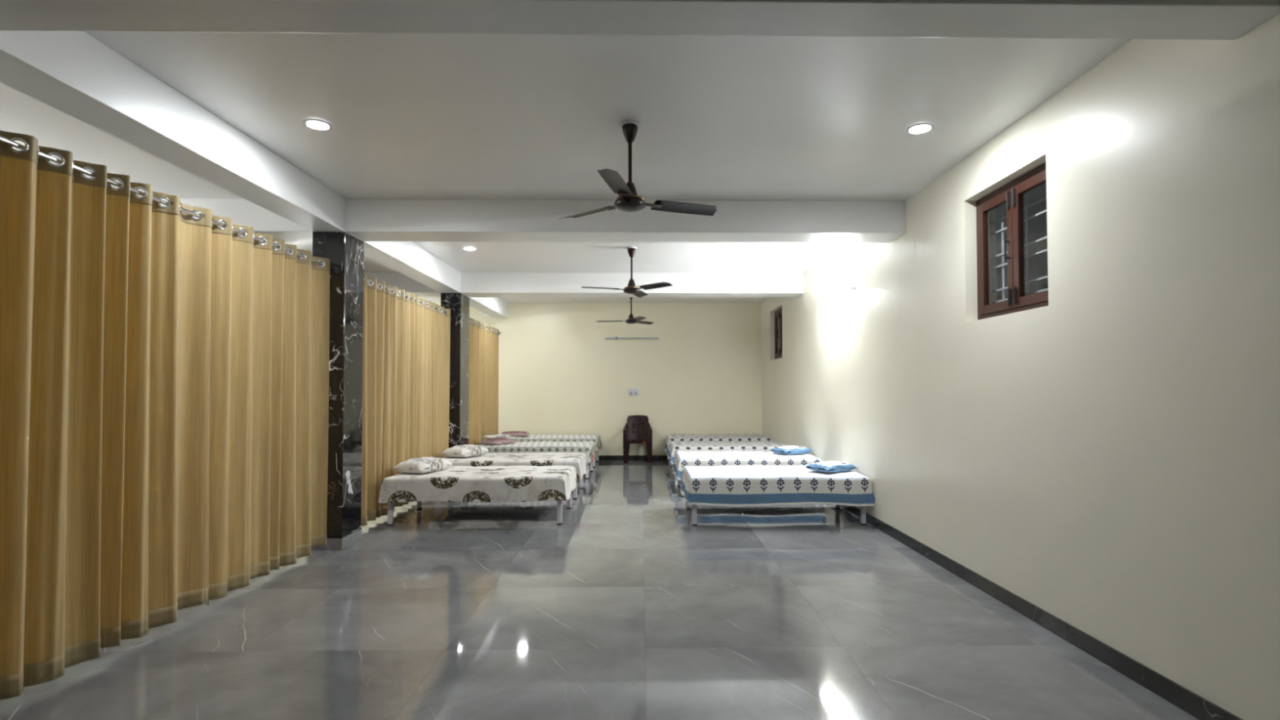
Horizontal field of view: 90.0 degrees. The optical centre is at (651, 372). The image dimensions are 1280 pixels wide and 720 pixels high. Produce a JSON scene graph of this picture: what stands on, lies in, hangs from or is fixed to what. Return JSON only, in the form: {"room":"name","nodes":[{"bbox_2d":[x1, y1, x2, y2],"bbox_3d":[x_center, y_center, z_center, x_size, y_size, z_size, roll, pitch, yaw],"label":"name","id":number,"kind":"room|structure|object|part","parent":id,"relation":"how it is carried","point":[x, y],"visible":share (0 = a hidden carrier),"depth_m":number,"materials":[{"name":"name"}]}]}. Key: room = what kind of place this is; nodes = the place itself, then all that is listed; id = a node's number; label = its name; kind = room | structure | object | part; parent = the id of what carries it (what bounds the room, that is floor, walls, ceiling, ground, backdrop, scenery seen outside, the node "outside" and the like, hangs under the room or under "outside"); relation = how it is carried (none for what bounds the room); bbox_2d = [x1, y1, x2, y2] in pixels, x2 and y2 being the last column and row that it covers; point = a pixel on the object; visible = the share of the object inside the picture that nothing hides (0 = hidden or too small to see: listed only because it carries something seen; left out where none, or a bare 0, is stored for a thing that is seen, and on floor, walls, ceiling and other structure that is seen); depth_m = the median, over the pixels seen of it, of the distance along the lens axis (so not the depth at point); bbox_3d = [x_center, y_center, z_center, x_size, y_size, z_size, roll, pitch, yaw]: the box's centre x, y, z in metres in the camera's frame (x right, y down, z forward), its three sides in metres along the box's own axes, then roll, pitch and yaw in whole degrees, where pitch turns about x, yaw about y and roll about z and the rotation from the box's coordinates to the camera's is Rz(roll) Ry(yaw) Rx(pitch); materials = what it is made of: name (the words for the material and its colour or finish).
{"room":"dormitory","nodes":[
{"label":"dormitory","id":0,"kind":"room"},
{"bbox_2d":[0,31,1132,302],"bbox_3d":[-1.732,-1.703,2.330,8.614,0.150,21.027,0,-1,-1],"label":"ceiling","id":1,"kind":"structure","parent":0,"point":[411,116],"depth_m":3.97,"materials":[{"name":"white paint"}]},
{"bbox_2d":[160,198,312,241],"bbox_3d":[-4.452,-1.389,5.851,2.888,0.294,0.387,0,-1,-1],"label":"ceiling beam","id":2,"kind":"structure","parent":1,"relation":"attached to","point":[242,211],"depth_m":5.67,"materials":[{"name":"white paint"}]},
{"bbox_2d":[0,31,507,317],"bbox_3d":[-2.807,-1.479,2.307,0.288,0.296,20.627,0,-1,-1],"label":"ceiling beam","id":3,"kind":"structure","parent":1,"relation":"attached to","point":[73,73],"depth_m":3.67,"materials":[{"name":"white paint"}]},
{"bbox_2d":[302,119,332,130],"bbox_3d":[-2.130,-1.576,4.087,0.170,0.012,0.170,0,-1,-1],"label":"recessed light","id":4,"kind":"object","parent":1,"relation":"in","point":[316,124],"visible":1,"depth_m":4.07,"materials":[{"name":"white plastic"}]},
{"bbox_2d":[306,121,328,128],"bbox_3d":[-2.130,-1.576,4.087,0.123,0.012,0.123,0,-1,-1],"label":"diffuser","id":5,"kind":"object","parent":4,"relation":"attached to","point":[313,125],"depth_m":4.07,"materials":[{"name":"white plastic"}]},
{"bbox_2d":[363,272,440,297],"bbox_3d":[-4.511,-1.296,9.527,2.888,0.294,0.475,0,-1,-1],"label":"ceiling beam","id":6,"kind":"structure","parent":1,"relation":"attached to","point":[402,282],"depth_m":9.30,"materials":[{"name":"white paint"}]},
{"bbox_2d":[462,246,476,250],"bbox_3d":[-2.187,-1.485,7.706,0.170,0.012,0.170,0,-1,-1],"label":"recessed light","id":7,"kind":"object","parent":1,"relation":"in","point":[468,248],"visible":1,"depth_m":7.68,"materials":[{"name":"white plastic"}]},
{"bbox_2d":[596,297,653,324],"bbox_3d":[-0.266,-1.125,11.317,1.090,0.554,0.967,-1,-2,39],"label":"ceiling fan","id":8,"kind":"object","parent":1,"relation":"hanging from","point":[631,320],"visible":0.92,"depth_m":11.20,"materials":[{"name":"black metal"}]},
{"bbox_3d":[-0.737,-0.898,11.283,0.450,0.033,0.129,0,-1,9],"label":"blade","id":9,"kind":"part","parent":8,"relation":"part of","materials":[{"name":"black metal"}]},
{"bbox_3d":[-0.356,-0.888,11.222,0.200,0.075,0.200,-1,-2,39],"label":"motor","id":10,"kind":"part","parent":8,"relation":"part of","materials":[{"name":"black metal"}]},
{"bbox_3d":[-0.357,-1.140,11.228,0.025,0.330,0.025,-1,-2,39],"label":"down rod","id":11,"kind":"part","parent":8,"relation":"part of","materials":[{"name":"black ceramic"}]},
{"bbox_3d":[-0.219,-0.909,10.863,0.129,0.033,0.450,0,-2,-21],"label":"blade","id":12,"kind":"part","parent":8,"relation":"part of","materials":[{"name":"black metal"}]},
{"bbox_3d":[-0.114,-0.893,11.521,0.129,0.033,0.450,-1,-2,39],"label":"blade","id":13,"kind":"part","parent":8,"relation":"part of","materials":[{"name":"black metal"}]},
{"bbox_2d":[345,199,906,242],"bbox_3d":[-0.217,-1.392,5.919,5.008,0.294,0.387,0,-1,-1],"label":"ceiling beam","id":14,"kind":"structure","parent":1,"relation":"attached to","point":[366,220],"depth_m":5.74,"materials":[{"name":"white paint"}]},
{"bbox_2d":[581,246,672,297],"bbox_3d":[-0.194,-1.214,7.790,1.090,0.554,0.967,0,-1,14],"label":"ceiling fan","id":15,"kind":"object","parent":1,"relation":"hanging from","point":[631,288],"visible":1,"depth_m":7.61,"materials":[{"name":"black metal"}]},
{"bbox_3d":[-0.608,-0.992,7.559,0.450,0.033,0.129,0,-2,-16],"label":"blade","id":16,"kind":"part","parent":15,"relation":"part of","materials":[{"name":"black metal"}]},
{"bbox_3d":[-0.238,-1.230,7.671,0.025,0.330,0.025,0,-1,14],"label":"down rod","id":17,"kind":"part","parent":15,"relation":"part of","materials":[{"name":"black metal"}]},
{"bbox_3d":[-0.238,-0.978,7.664,0.200,0.075,0.200,0,-1,14],"label":"motor","id":18,"kind":"part","parent":15,"relation":"part of","materials":[{"name":"black metal"}]},
{"bbox_3d":[-0.239,-1.487,7.677,0.136,0.015,0.136,0,-1,14],"label":"ceiling plate","id":19,"kind":"part","parent":15,"relation":"part of","materials":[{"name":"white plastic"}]},
{"bbox_3d":[-0.144,-0.981,8.038,0.129,0.033,0.450,0,-1,14],"label":"blade","id":20,"kind":"part","parent":15,"relation":"part of","materials":[{"name":"black metal"}]},
{"bbox_3d":[0.038,-0.997,7.397,0.450,0.033,0.129,-1,-2,44],"label":"blade","id":21,"kind":"part","parent":15,"relation":"part of","materials":[{"name":"black metal"}]},
{"bbox_2d":[460,272,803,297],"bbox_3d":[-0.276,-1.300,9.595,5.008,0.294,0.475,0,-1,-1],"label":"ceiling beam","id":22,"kind":"structure","parent":1,"relation":"attached to","point":[473,284],"depth_m":9.37,"materials":[{"name":"white paint"}]},
{"bbox_2d":[558,120,716,219],"bbox_3d":[-0.013,-1.307,4.113,0.967,0.554,1.090,0,-2,-20],"label":"ceiling fan","id":23,"kind":"object","parent":1,"relation":"hanging from","point":[628,200],"visible":1,"depth_m":4.07,"materials":[{"name":"black metal"}]},
{"bbox_3d":[-0.431,-1.074,4.325,0.450,0.033,0.129,-1,-2,40],"label":"blade","id":24,"kind":"part","parent":23,"relation":"part of","materials":[{"name":"black metal"}]},
{"bbox_3d":[-0.204,-1.090,3.698,0.129,0.033,0.450,0,-1,10],"label":"blade","id":25,"kind":"part","parent":23,"relation":"part of","materials":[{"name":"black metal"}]},
{"bbox_3d":[-0.137,-1.321,4.083,0.025,0.330,0.025,0,-2,-20],"label":"down rod","id":26,"kind":"part","parent":23,"relation":"part of","materials":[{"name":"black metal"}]},
{"bbox_3d":[-0.137,-1.068,4.077,0.200,0.075,0.200,0,-2,-20],"label":"motor","id":27,"kind":"part","parent":23,"relation":"part of","materials":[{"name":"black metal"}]},
{"bbox_3d":[-0.137,-1.577,4.089,0.136,0.015,0.136,0,-2,-20],"label":"ceiling plate","id":28,"kind":"part","parent":23,"relation":"part of","materials":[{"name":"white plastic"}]},
{"bbox_3d":[0.226,-1.077,4.208,0.450,0.033,0.129,0,-2,-20],"label":"blade","id":29,"kind":"part","parent":23,"relation":"part of","materials":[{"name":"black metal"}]},
{"bbox_2d":[0,0,1279,39],"bbox_3d":[-0.161,-1.480,2.421,5.008,0.294,0.233,0,-1,-1],"label":"ceiling beam","id":30,"kind":"structure","parent":1,"relation":"attached to","point":[1162,20],"depth_m":2.40,"materials":[{"name":"white paint"}]},
{"bbox_2d":[906,122,933,134],"bbox_3d":[1.744,-1.579,4.160,0.170,0.012,0.170,0,-1,-1],"label":"recessed light","id":31,"kind":"object","parent":1,"relation":"in","point":[919,128],"visible":1,"depth_m":4.14,"materials":[{"name":"white plastic"}]},
{"bbox_2d":[910,125,930,133],"bbox_3d":[1.744,-1.579,4.160,0.123,0.012,0.123,0,-1,-1],"label":"diffuser","id":32,"kind":"object","parent":31,"relation":"attached to","point":[913,129],"depth_m":4.15,"materials":[{"name":"white plastic"}]},
{"bbox_2d":[418,302,762,460],"bbox_3d":[-1.913,0.259,12.695,8.184,3.250,0.200,0,-1,-1],"label":"wall","id":33,"kind":"structure","parent":0,"point":[558,373],"depth_m":12.63,"materials":[{"name":"beige paint"}]},
{"bbox_2d":[595,455,668,460],"bbox_3d":[-1.916,1.681,12.553,8.168,0.097,0.012,0,-1,-1],"label":"baseboard","id":34,"kind":"structure","parent":33,"relation":"attached to","point":[600,457],"depth_m":12.57,"materials":[{"name":"tile"}]},
{"bbox_2d":[604,336,659,339],"bbox_3d":[-0.384,-0.670,12.610,1.090,0.060,0.065,0,-1,-1],"label":"tube light","id":35,"kind":"object","parent":33,"relation":"attached to","point":[615,337],"visible":1,"depth_m":12.62,"materials":[{"name":"white plastic"}]},
{"bbox_2d":[628,388,639,395],"bbox_3d":[-0.353,0.389,12.605,0.210,0.142,0.022,0,-1,-1],"label":"board","id":36,"kind":"object","parent":33,"relation":"attached to","point":[632,392],"visible":1,"depth_m":12.60,"materials":[{"name":"white plastic"}]},
{"bbox_3d":[-2.981,-0.808,11.191,0.060,0.060,2.825,0,-1,-1],"label":"curtain rod","id":37,"kind":"object","parent":33,"relation":"attached to","visible":0},
{"bbox_2d":[468,317,483,444],"bbox_3d":[-2.968,0.380,10.487,0.152,2.520,1.343,0,-1,-1],"label":"curtain","id":38,"kind":"object","parent":37,"relation":"hanging from","point":[476,332],"visible":0.46,"depth_m":10.74,"materials":[{"name":"gold fabric"}]},
{"bbox_2d":[480,323,498,440],"bbox_3d":[-2.990,0.412,11.767,0.140,2.520,1.202,0,-1,-1],"label":"curtain","id":39,"kind":"object","parent":37,"relation":"hanging from","point":[491,339],"visible":0.74,"depth_m":11.73,"materials":[{"name":"gold fabric"}]},
{"bbox_2d":[0,460,1199,719],"bbox_3d":[-1.723,1.551,2.248,8.624,0.160,21.027,0,-1,-1],"label":"floor","id":40,"kind":"structure","parent":0,"point":[625,608],"depth_m":3.64,"materials":[{"name":"tile"}]},
{"bbox_2d":[311,231,364,550],"bbox_3d":[-2.862,0.160,5.837,0.296,2.802,0.395,0,-1,-1],"label":"column","id":41,"kind":"structure","parent":40,"relation":"on","point":[345,252],"depth_m":5.69,"materials":[{"name":"black stone"}]},
{"bbox_2d":[0,136,323,266],"bbox_3d":[-2.867,-0.988,4.077,0.060,0.060,3.187,0,-1,-1],"label":"curtain rod","id":42,"kind":"object","parent":41,"relation":"attached to","point":[2,140],"visible":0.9,"depth_m":3.52,"materials":[{"name":"silver metal"}]},
{"bbox_2d":[0,130,211,699],"bbox_3d":[-2.853,0.198,3.276,0.138,2.520,1.592,0,-1,-1],"label":"curtain","id":43,"kind":"object","parent":42,"relation":"hanging from","point":[104,289],"visible":0.98,"depth_m":3.24,"materials":[{"name":"gold fabric"}]},
{"bbox_2d":[204,210,329,605],"bbox_3d":[-2.873,0.245,4.858,0.138,2.535,1.556,0,-1,-1],"label":"curtain","id":44,"kind":"object","parent":42,"relation":"hanging from","point":[268,416],"visible":0.9,"depth_m":4.72,"materials":[{"name":"gold fabric"}]},
{"bbox_3d":[-2.861,1.511,5.803,0.296,0.099,0.395,0,-1,-1],"label":"skirting","id":45,"kind":"part","parent":41,"relation":"part of","materials":[{"name":"grey stone"}]},
{"bbox_2d":[366,280,447,313],"bbox_3d":[-2.925,-0.897,7.681,0.060,0.060,3.245,0,-1,-1],"label":"curtain rod","id":46,"kind":"object","parent":41,"relation":"attached to","point":[367,282],"visible":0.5,"depth_m":7.37,"materials":[{"name":"silver metal"}]},
{"bbox_2d":[360,274,404,526],"bbox_3d":[-2.908,0.285,6.755,0.149,2.520,1.350,0,-1,-1],"label":"curtain","id":47,"kind":"object","parent":46,"relation":"hanging from","point":[384,311],"visible":0.66,"depth_m":6.84,"materials":[{"name":"gold fabric"}]},
{"bbox_2d":[399,292,450,506],"bbox_3d":[-2.935,0.325,8.327,0.142,2.520,1.774,0,-1,-1],"label":"curtain","id":48,"kind":"object","parent":46,"relation":"hanging from","point":[427,335],"visible":0.79,"depth_m":8.32,"materials":[{"name":"gold fabric"}]},
{"bbox_2d":[440,293,469,448],"bbox_3d":[-2.922,0.253,9.513,0.296,2.802,0.483,0,-1,-1],"label":"column","id":49,"kind":"structure","parent":40,"relation":"on","point":[458,304],"depth_m":9.31,"materials":[{"name":"black stone"}]},
{"bbox_2d":[386,493,571,525],"bbox_3d":[-1.838,1.352,7.095,1.820,0.482,0.940,0,-1,-1],"label":"bed","id":50,"kind":"object","parent":40,"relation":"on","point":[390,505],"visible":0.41,"depth_m":6.65,"materials":[{"name":"grey paint"}]},
{"bbox_3d":[-2.706,1.397,6.644,0.046,0.348,0.046,0,-1,-1],"label":"leg","id":51,"kind":"part","parent":50,"relation":"part of","materials":[{"name":"grey paint"}]},
{"bbox_3d":[-2.720,1.419,7.514,0.046,0.348,0.046,0,-1,-1],"label":"leg","id":52,"kind":"part","parent":50,"relation":"part of","materials":[{"name":"grey paint"}]},
{"bbox_2d":[377,465,577,506],"bbox_3d":[-1.831,1.248,7.091,1.949,0.321,1.125,0,-1,-1],"label":"bedsheet","id":53,"kind":"object","parent":50,"relation":"on","point":[517,483],"visible":0.9,"depth_m":6.58,"materials":[{"name":"white fabric"}]},
{"bbox_2d":[393,456,452,473],"bbox_3d":[-2.513,1.012,7.067,0.380,0.147,0.540,-1,-2,21],"label":"pillow","id":54,"kind":"object","parent":53,"relation":"on","point":[421,464],"visible":1,"depth_m":6.90,"materials":[{"name":"white fabric"}]},
{"bbox_3d":[-0.956,1.395,6.672,0.046,0.348,0.046,0,-1,-1],"label":"leg","id":55,"kind":"part","parent":50,"relation":"part of","materials":[{"name":"grey paint"}]},
{"bbox_3d":[-0.970,1.417,7.542,0.046,0.348,0.046,0,-1,-1],"label":"leg","id":56,"kind":"part","parent":50,"relation":"part of","materials":[{"name":"grey paint"}]},
{"bbox_2d":[573,475,582,498],"bbox_3d":[-1.863,1.391,8.639,1.820,0.482,0.940,0,-1,-1],"label":"bed","id":57,"kind":"object","parent":40,"relation":"on","point":[575,491],"visible":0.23,"depth_m":8.20,"materials":[{"name":"grey metal"}]},
{"bbox_2d":[442,452,590,484],"bbox_3d":[-1.856,1.286,8.650,1.961,0.319,1.131,0,-1,-1],"label":"bedsheet","id":58,"kind":"object","parent":57,"relation":"on","point":[578,460],"visible":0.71,"depth_m":8.27,"materials":[{"name":"white fabric"}]},
{"bbox_2d":[441,444,489,457],"bbox_3d":[-2.509,1.052,8.657,0.380,0.147,0.540,-1,-2,25],"label":"pillow","id":59,"kind":"object","parent":58,"relation":"on","point":[466,450],"visible":1,"depth_m":8.49,"materials":[{"name":"white fabric"}]},
{"bbox_3d":[-0.981,1.434,8.217,0.046,0.348,0.046,0,-1,-1],"label":"leg","id":60,"kind":"part","parent":57,"relation":"part of","materials":[{"name":"grey paint"}]},
{"bbox_3d":[-0.995,1.456,9.086,0.046,0.348,0.046,0,-1,-1],"label":"leg","id":61,"kind":"part","parent":57,"relation":"part of","materials":[{"name":"grey paint"}]},
{"bbox_2d":[585,462,592,478],"bbox_3d":[-1.893,1.435,10.488,1.820,0.487,0.940,0,-1,-1],"label":"bed","id":62,"kind":"object","parent":40,"relation":"on","point":[591,464],"visible":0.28,"depth_m":10.04,"materials":[{"name":"grey metal"}]},
{"bbox_2d":[479,440,596,464],"bbox_3d":[-1.886,1.320,10.487,1.943,0.305,1.122,0,-1,-1],"label":"bedsheet","id":63,"kind":"object","parent":62,"relation":"on","point":[588,448],"visible":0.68,"depth_m":10.00,"materials":[{"name":"white fabric"}]},
{"bbox_2d":[476,438,516,444],"bbox_3d":[-2.507,1.119,10.436,0.380,0.087,0.540,-1,-2,34],"label":"pillow","id":64,"kind":"object","parent":63,"relation":"on","point":[493,441],"visible":0.99,"depth_m":10.29,"materials":[{"name":"pink fabric"}]},
{"bbox_2d":[481,434,511,438],"bbox_3d":[-2.549,1.053,10.557,0.432,0.050,0.304,1,-2,-41],"label":"pillow","id":65,"kind":"object","parent":64,"relation":"on","point":[493,436],"visible":1,"depth_m":10.47,"materials":[{"name":"white fabric"}]},
{"bbox_3d":[-1.011,1.479,10.066,0.046,0.352,0.046,0,-1,-1],"label":"leg","id":66,"kind":"part","parent":62,"relation":"part of","materials":[{"name":"grey paint"}]},
{"bbox_2d":[592,452,599,466],"bbox_3d":[-1.917,1.466,11.968,1.820,0.499,0.940,0,-1,-1],"label":"bed","id":67,"kind":"object","parent":40,"relation":"on","point":[597,455],"visible":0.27,"depth_m":12.39,"materials":[{"name":"grey metal"}]},
{"bbox_2d":[502,434,602,454],"bbox_3d":[-1.910,1.359,11.967,1.941,0.333,1.120,0,-1,-1],"label":"bedsheet","id":68,"kind":"object","parent":67,"relation":"on","point":[596,438],"visible":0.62,"depth_m":11.62,"materials":[{"name":"white fabric"}]},
{"bbox_2d":[500,431,528,436],"bbox_3d":[-2.552,1.143,11.956,0.540,0.087,0.380,0,-1,-9],"label":"pillow","id":69,"kind":"object","parent":68,"relation":"on","point":[513,433],"visible":0.8,"depth_m":11.81,"materials":[{"name":"pink fabric"}]},
{"bbox_2d":[622,415,652,463],"bbox_3d":[-0.263,1.279,12.309,0.550,0.888,0.530,0,-1,-1],"label":"plastic chair","id":70,"kind":"object","parent":40,"relation":"on","point":[628,437],"visible":1,"depth_m":12.46,"materials":[{"name":"black plastic"}]},
{"bbox_3d":[-0.499,1.044,12.300,0.075,0.136,0.450,0,-1,1],"label":"armrest","id":71,"kind":"part","parent":70,"relation":"part of","materials":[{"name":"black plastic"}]},
{"bbox_3d":[-0.479,1.407,12.077,0.110,0.620,0.080,0,-1,-1],"label":"leg","id":72,"kind":"part","parent":70,"relation":"part of","materials":[{"name":"black plastic"}]},
{"bbox_3d":[-0.266,1.088,12.495,0.444,0.498,0.167,0,-1,-1],"label":"backrest","id":73,"kind":"part","parent":70,"relation":"part of","materials":[{"name":"black plastic"}]},
{"bbox_3d":[-0.039,1.407,12.084,0.110,0.620,0.080,0,-1,-1],"label":"leg","id":74,"kind":"part","parent":70,"relation":"part of","materials":[{"name":"black plastic"}]},
{"bbox_3d":[-0.028,1.043,12.308,0.075,0.136,0.450,0,-1,-3],"label":"armrest","id":75,"kind":"part","parent":70,"relation":"part of","materials":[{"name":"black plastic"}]},
{"bbox_2d":[677,480,684,496],"bbox_3d":[1.284,1.392,8.839,1.820,0.482,0.940,0,-1,-1],"label":"bed","id":76,"kind":"object","parent":40,"relation":"on","point":[678,481],"visible":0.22,"depth_m":9.23,"materials":[{"name":"grey metal"}]},
{"bbox_2d":[671,450,822,484],"bbox_3d":[1.271,1.303,8.843,1.948,0.350,1.143,0,-1,-1],"label":"bedsheet","id":77,"kind":"object","parent":76,"relation":"on","point":[682,459],"visible":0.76,"depth_m":8.35,"materials":[{"name":"white fabric"}]},
{"bbox_2d":[769,445,812,454],"bbox_3d":[1.943,1.075,8.908,0.497,0.103,0.350,1,-2,-29],"label":"pillow","id":78,"kind":"object","parent":77,"relation":"on","point":[787,450],"visible":1,"depth_m":8.80,"materials":[{"name":"blue fabric"}]},
{"bbox_2d":[685,504,866,525],"bbox_3d":[1.312,1.348,7.070,1.820,0.482,0.940,0,-1,-1],"label":"bed","id":79,"kind":"object","parent":40,"relation":"on","point":[863,508],"visible":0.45,"depth_m":6.62,"materials":[{"name":"grey metal"}]},
{"bbox_3d":[0.445,1.392,6.620,0.046,0.348,0.046,0,-1,-1],"label":"leg","id":80,"kind":"part","parent":79,"relation":"part of","materials":[{"name":"grey paint"}]},
{"bbox_2d":[680,465,875,511],"bbox_3d":[1.299,1.259,7.069,1.951,0.351,1.136,0,-1,-1],"label":"bedsheet","id":81,"kind":"object","parent":79,"relation":"on","point":[726,485],"visible":0.91,"depth_m":6.55,"materials":[{"name":"white fabric"}]},
{"bbox_2d":[805,460,857,472],"bbox_3d":[1.973,1.029,7.039,0.486,0.100,0.342,1,-2,-34],"label":"pillow","id":82,"kind":"object","parent":81,"relation":"on","point":[832,466],"visible":1,"depth_m":6.94,"materials":[{"name":"blue fabric"}]},
{"bbox_3d":[2.194,1.391,6.648,0.046,0.348,0.046,0,-1,-1],"label":"leg","id":83,"kind":"part","parent":79,"relation":"part of","materials":[{"name":"grey paint"}]},
{"bbox_3d":[1.257,1.433,10.539,1.820,0.487,0.940,0,-1,-1],"label":"bed","id":84,"kind":"object","parent":40,"relation":"on","visible":0},
{"bbox_2d":[667,440,788,465],"bbox_3d":[1.244,1.344,10.542,1.945,0.356,1.138,0,-1,-1],"label":"bedsheet","id":85,"kind":"object","parent":84,"relation":"on","point":[687,446],"visible":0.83,"depth_m":10.12,"materials":[{"name":"white fabric"}]},
{"bbox_3d":[1.233,1.464,12.018,1.820,0.499,0.940,0,-1,-1],"label":"bed","id":86,"kind":"object","parent":40,"relation":"on","visible":0},
{"bbox_2d":[663,434,772,457],"bbox_3d":[1.219,1.380,12.027,1.968,0.380,1.145,0,-1,-1],"label":"bedsheet","id":87,"kind":"object","parent":86,"relation":"on","point":[669,437],"visible":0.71,"depth_m":11.61,"materials":[{"name":"white fabric"}]},
{"bbox_2d":[761,13,1279,719],"bbox_3d":[2.461,-0.007,2.354,0.230,3.250,21.027,0,-1,-1],"label":"wall","id":88,"kind":"structure","parent":0,"point":[1105,455],"depth_m":3.29,"materials":[{"name":"beige paint"}]},
{"bbox_2d":[774,307,782,359],"bbox_3d":[2.324,-0.686,11.335,0.172,0.900,1.010,0,-1,-1],"label":"window","id":89,"kind":"structure","parent":88,"relation":"in","point":[778,313],"depth_m":11.66,"materials":[{"name":"red wood"}]},
{"bbox_2d":[817,286,855,305],"bbox_3d":[2.229,-0.916,7.762,0.057,0.036,1.300,0,-1,-1],"label":"tube light","id":90,"kind":"object","parent":88,"relation":"attached to","point":[851,289],"visible":1,"depth_m":7.64,"materials":[{"name":"white plastic"}]},
{"bbox_2d":[976,162,1048,319],"bbox_3d":[2.438,-0.826,4.237,0.172,0.897,0.950,0,-1,-1],"label":"window","id":91,"kind":"structure","parent":88,"relation":"in","point":[1011,193],"depth_m":4.27,"materials":[{"name":"red wood"}]},
{"bbox_3d":[2.370,-0.817,4.269,0.036,0.126,0.012,0,-1,-1],"label":"handle","id":92,"kind":"part","parent":91,"relation":"part of","materials":[{"name":"black plastic"}]},
{"bbox_2d":[840,505,1243,719],"bbox_3d":[2.341,1.418,2.309,0.012,0.097,20.611,0,-1,-1],"label":"baseboard","id":93,"kind":"structure","parent":88,"relation":"attached to","point":[1190,702],"depth_m":3.47,"materials":[{"name":"tile"}]},
{"label":"outside","id":94,"kind":"structure","parent":0,"visible":0},
{"bbox_2d":[995,182,1048,300],"bbox_3d":[4.585,-0.866,6.098,0.200,5.150,18.000,0,-1,-1],"label":"wall","id":95,"kind":"structure","parent":94,"point":[1037,225],"depth_m":7.49,"materials":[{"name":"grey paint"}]}
]}

